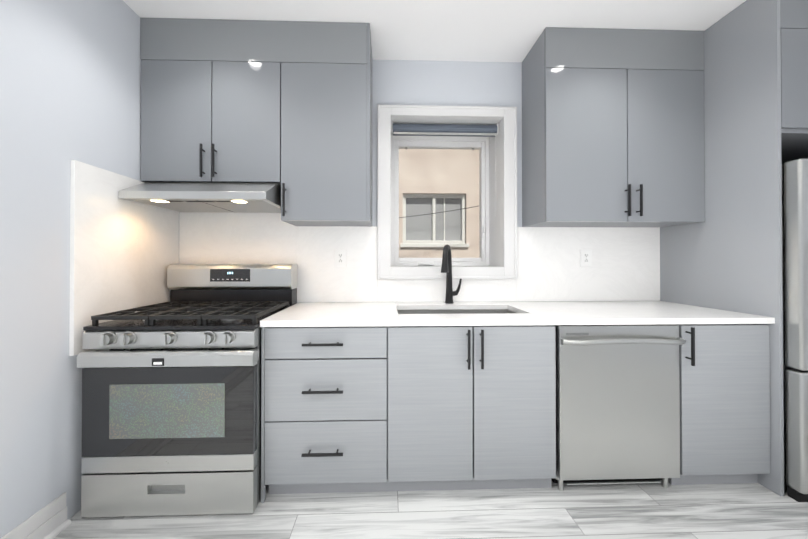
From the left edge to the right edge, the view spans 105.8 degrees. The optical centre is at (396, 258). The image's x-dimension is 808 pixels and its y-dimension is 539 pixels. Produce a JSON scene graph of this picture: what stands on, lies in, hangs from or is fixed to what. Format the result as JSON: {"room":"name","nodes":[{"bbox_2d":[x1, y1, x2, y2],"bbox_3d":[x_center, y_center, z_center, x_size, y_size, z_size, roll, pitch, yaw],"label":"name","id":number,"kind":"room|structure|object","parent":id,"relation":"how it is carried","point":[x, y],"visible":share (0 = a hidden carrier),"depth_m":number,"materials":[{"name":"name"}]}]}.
{"room":"kitchen","nodes":[
{"label":"kitchen","id":0,"kind":"room"},
{"bbox_2d":[0,0,140,537],"bbox_3d":[-1.442,-0.121,-0.303,0.100,2.518,4.700,0,0,-2],"label":"wall","id":1,"kind":"structure","parent":0,"point":[70,80],"depth_m":1.26,"materials":[{"name":"paint"}]},
{"bbox_2d":[0,492,71,538],"bbox_3d":[-1.366,1.068,-0.601,0.032,0.135,3.855,0,0,-2],"label":"baseboard","id":2,"kind":"structure","parent":1,"relation":"attached to","point":[50,520],"depth_m":1.22,"materials":[{"name":"white wood"}]},
{"bbox_2d":[69,160,178,355],"bbox_3d":[-1.441,-0.002,1.687,0.019,0.865,0.679,0,0,-2],"label":"backsplash","id":3,"kind":"structure","parent":1,"relation":"attached to","point":[124,254],"depth_m":1.53,"materials":[{"name":"stone"}]},
{"bbox_2d":[297,60,521,302],"bbox_3d":[0.567,-0.105,2.284,4.271,2.518,0.350,0,0,-2],"label":"wall","id":4,"kind":"structure","parent":0,"point":[435,83],"depth_m":2.11,"materials":[{"name":"paint"}]},
{"bbox_2d":[140,18,283,182],"bbox_3d":[-1.062,-0.901,1.900,0.788,0.926,0.325,0,0,-2],"label":"upper cabinet","id":5,"kind":"object","parent":4,"relation":"attached to","point":[212,90],"depth_m":1.74,"materials":[{"name":"grey wood"}]},
{"bbox_2d":[118,182,280,212],"bbox_3d":[-1.058,-0.371,1.808,0.748,0.134,0.463,0,0,-2],"label":"range hood","id":6,"kind":"object","parent":5,"relation":"attached to","point":[209,197],"visible":0.9,"depth_m":1.65,"materials":[{"name":"silver metal"}]},
{"bbox_2d":[276,21,371,225],"bbox_3d":[-0.413,-0.791,1.919,0.510,1.146,0.325,0,0,-2],"label":"upper cabinet","id":7,"kind":"object","parent":4,"relation":"attached to","point":[287,105],"depth_m":1.76,"materials":[{"name":"grey wood"}]},
{"bbox_2d":[179,212,659,301],"bbox_3d":[0.196,0.008,2.087,3.277,0.889,0.019,0,0,-2],"label":"backsplash","id":8,"kind":"structure","parent":4,"relation":"attached to","point":[625,264],"depth_m":2.07,"materials":[{"name":"stone"}]},
{"bbox_2d":[335,249,345,266],"bbox_3d":[-0.376,-0.003,2.054,0.079,0.120,0.010,0,0,-2],"label":"electrical outlet","id":9,"kind":"object","parent":8,"relation":"attached to","point":[340,257],"visible":1,"depth_m":2.05,"materials":[{"name":"white plastic"}]},
{"bbox_2d":[580,249,591,266],"bbox_3d":[1.307,-0.004,2.105,0.082,0.120,0.010,0,0,-2],"label":"electrical outlet","id":10,"kind":"object","parent":8,"relation":"attached to","point":[585,257],"visible":1,"depth_m":2.10,"materials":[{"name":"white plastic"}]},
{"bbox_2d":[377,105,516,278],"bbox_3d":[0.341,-0.448,2.257,0.950,1.173,0.390,0,0,-2],"label":"window","id":11,"kind":"structure","parent":4,"relation":"in","point":[497,214],"depth_m":2.09,"materials":[{"name":"plastic"}]},
{"bbox_2d":[391,121,498,154],"bbox_3d":[0.344,-0.635,2.188,0.767,0.666,0.084,0,0,-2],"label":"window blind","id":12,"kind":"object","parent":11,"relation":"attached to","point":[468,130],"visible":1,"depth_m":2.16,"materials":[{"name":"fabric"}]},
{"bbox_2d":[522,27,704,226],"bbox_3d":[1.357,-0.791,1.954,0.962,1.146,0.363,0,0,-2],"label":"upper cabinet","id":13,"kind":"object","parent":4,"relation":"attached to","point":[613,129],"visible":1,"depth_m":1.81,"materials":[{"name":"grey wood"}]},
{"bbox_2d":[53,478,807,538],"bbox_3d":[0.638,1.164,-0.073,4.271,0.050,5.050,0,0,-2],"label":"floor","id":14,"kind":"structure","parent":0,"point":[695,511],"depth_m":1.35,"materials":[{"name":"tile"}]},
{"bbox_2d":[77,264,296,516],"bbox_3d":[-1.012,0.591,1.652,0.772,1.118,0.719,0,0,-2],"label":"range","id":15,"kind":"object","parent":14,"relation":"on","point":[171,407],"visible":1,"depth_m":1.36,"materials":[{"name":"silver metal"}]},
{"bbox_2d":[261,326,392,502],"bbox_3d":[-0.340,0.736,1.749,0.609,0.830,0.606,0,0,-2],"label":"base cabinet","id":16,"kind":"object","parent":14,"relation":"on","point":[380,408],"depth_m":1.45,"materials":[{"name":"laminate"}]},
{"bbox_2d":[260,301,774,326],"bbox_3d":[0.600,0.306,1.772,2.490,0.030,0.629,0,0,-2],"label":"countertop","id":17,"kind":"structure","parent":16,"relation":"on","point":[323,314],"depth_m":1.55,"materials":[{"name":"white stone"}]},
{"bbox_2d":[441,244,461,303],"bbox_3d":[0.345,0.101,1.933,0.158,0.382,0.203,0,0,-2],"label":"faucet","id":18,"kind":"object","parent":17,"relation":"on","point":[446,267],"visible":1,"depth_m":1.99,"materials":[{"name":"black metal"}]},
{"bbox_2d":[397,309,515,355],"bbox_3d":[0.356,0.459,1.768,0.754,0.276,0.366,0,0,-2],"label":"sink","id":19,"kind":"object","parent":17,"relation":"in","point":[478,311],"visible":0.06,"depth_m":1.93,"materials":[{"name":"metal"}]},
{"bbox_2d":[551,324,685,490],"bbox_3d":[1.081,0.739,1.755,0.600,0.823,0.669,0,0,-2],"label":"dishwasher","id":20,"kind":"object","parent":14,"relation":"on","point":[617,405],"visible":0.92,"depth_m":1.48,"materials":[{"name":"silver metal"}]},
{"bbox_2d":[669,324,770,484],"bbox_3d":[1.616,0.736,1.808,0.453,0.830,0.606,0,0,-2],"label":"base cabinet","id":21,"kind":"object","parent":14,"relation":"on","point":[724,369],"depth_m":1.51,"materials":[{"name":"laminate"}]},
{"bbox_2d":[660,0,807,495],"bbox_3d":[2.230,-0.107,1.806,0.770,2.516,0.702,0,0,-2],"label":"panel","id":22,"kind":"object","parent":14,"relation":"on","point":[726,255],"visible":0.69,"depth_m":1.61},
{"bbox_2d":[782,158,807,501],"bbox_3d":[2.227,0.341,1.748,0.700,1.620,0.753,0,0,-2],"label":"fridge","id":23,"kind":"object","parent":14,"relation":"on","point":[795,273],"visible":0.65,"depth_m":1.44,"materials":[{"name":"silver metal"}]},
{"bbox_2d":[123,0,745,61],"bbox_3d":[0.638,-1.403,-0.057,4.271,0.050,5.050,0,0,-2],"label":"ceiling","id":24,"kind":"structure","parent":0,"point":[475,30],"depth_m":1.73,"materials":[{"name":"paint"}]},
{"label":"outside","id":25,"kind":"structure","parent":0,"visible":0},
{"bbox_3d":[0.453,1.710,3.245,11.000,0.100,1.600,0,0,-2],"label":"ground","id":26,"kind":"structure","parent":25,"visible":0},
{"bbox_2d":[399,149,478,257],"bbox_3d":[0.437,-1.837,3.790,11.000,8.000,0.954,0,0,-2],"label":"window view","id":27,"kind":"object","parent":26,"relation":"on","point":[458,235],"depth_m":4.08,"materials":[{"name":"paint"}]}
]}

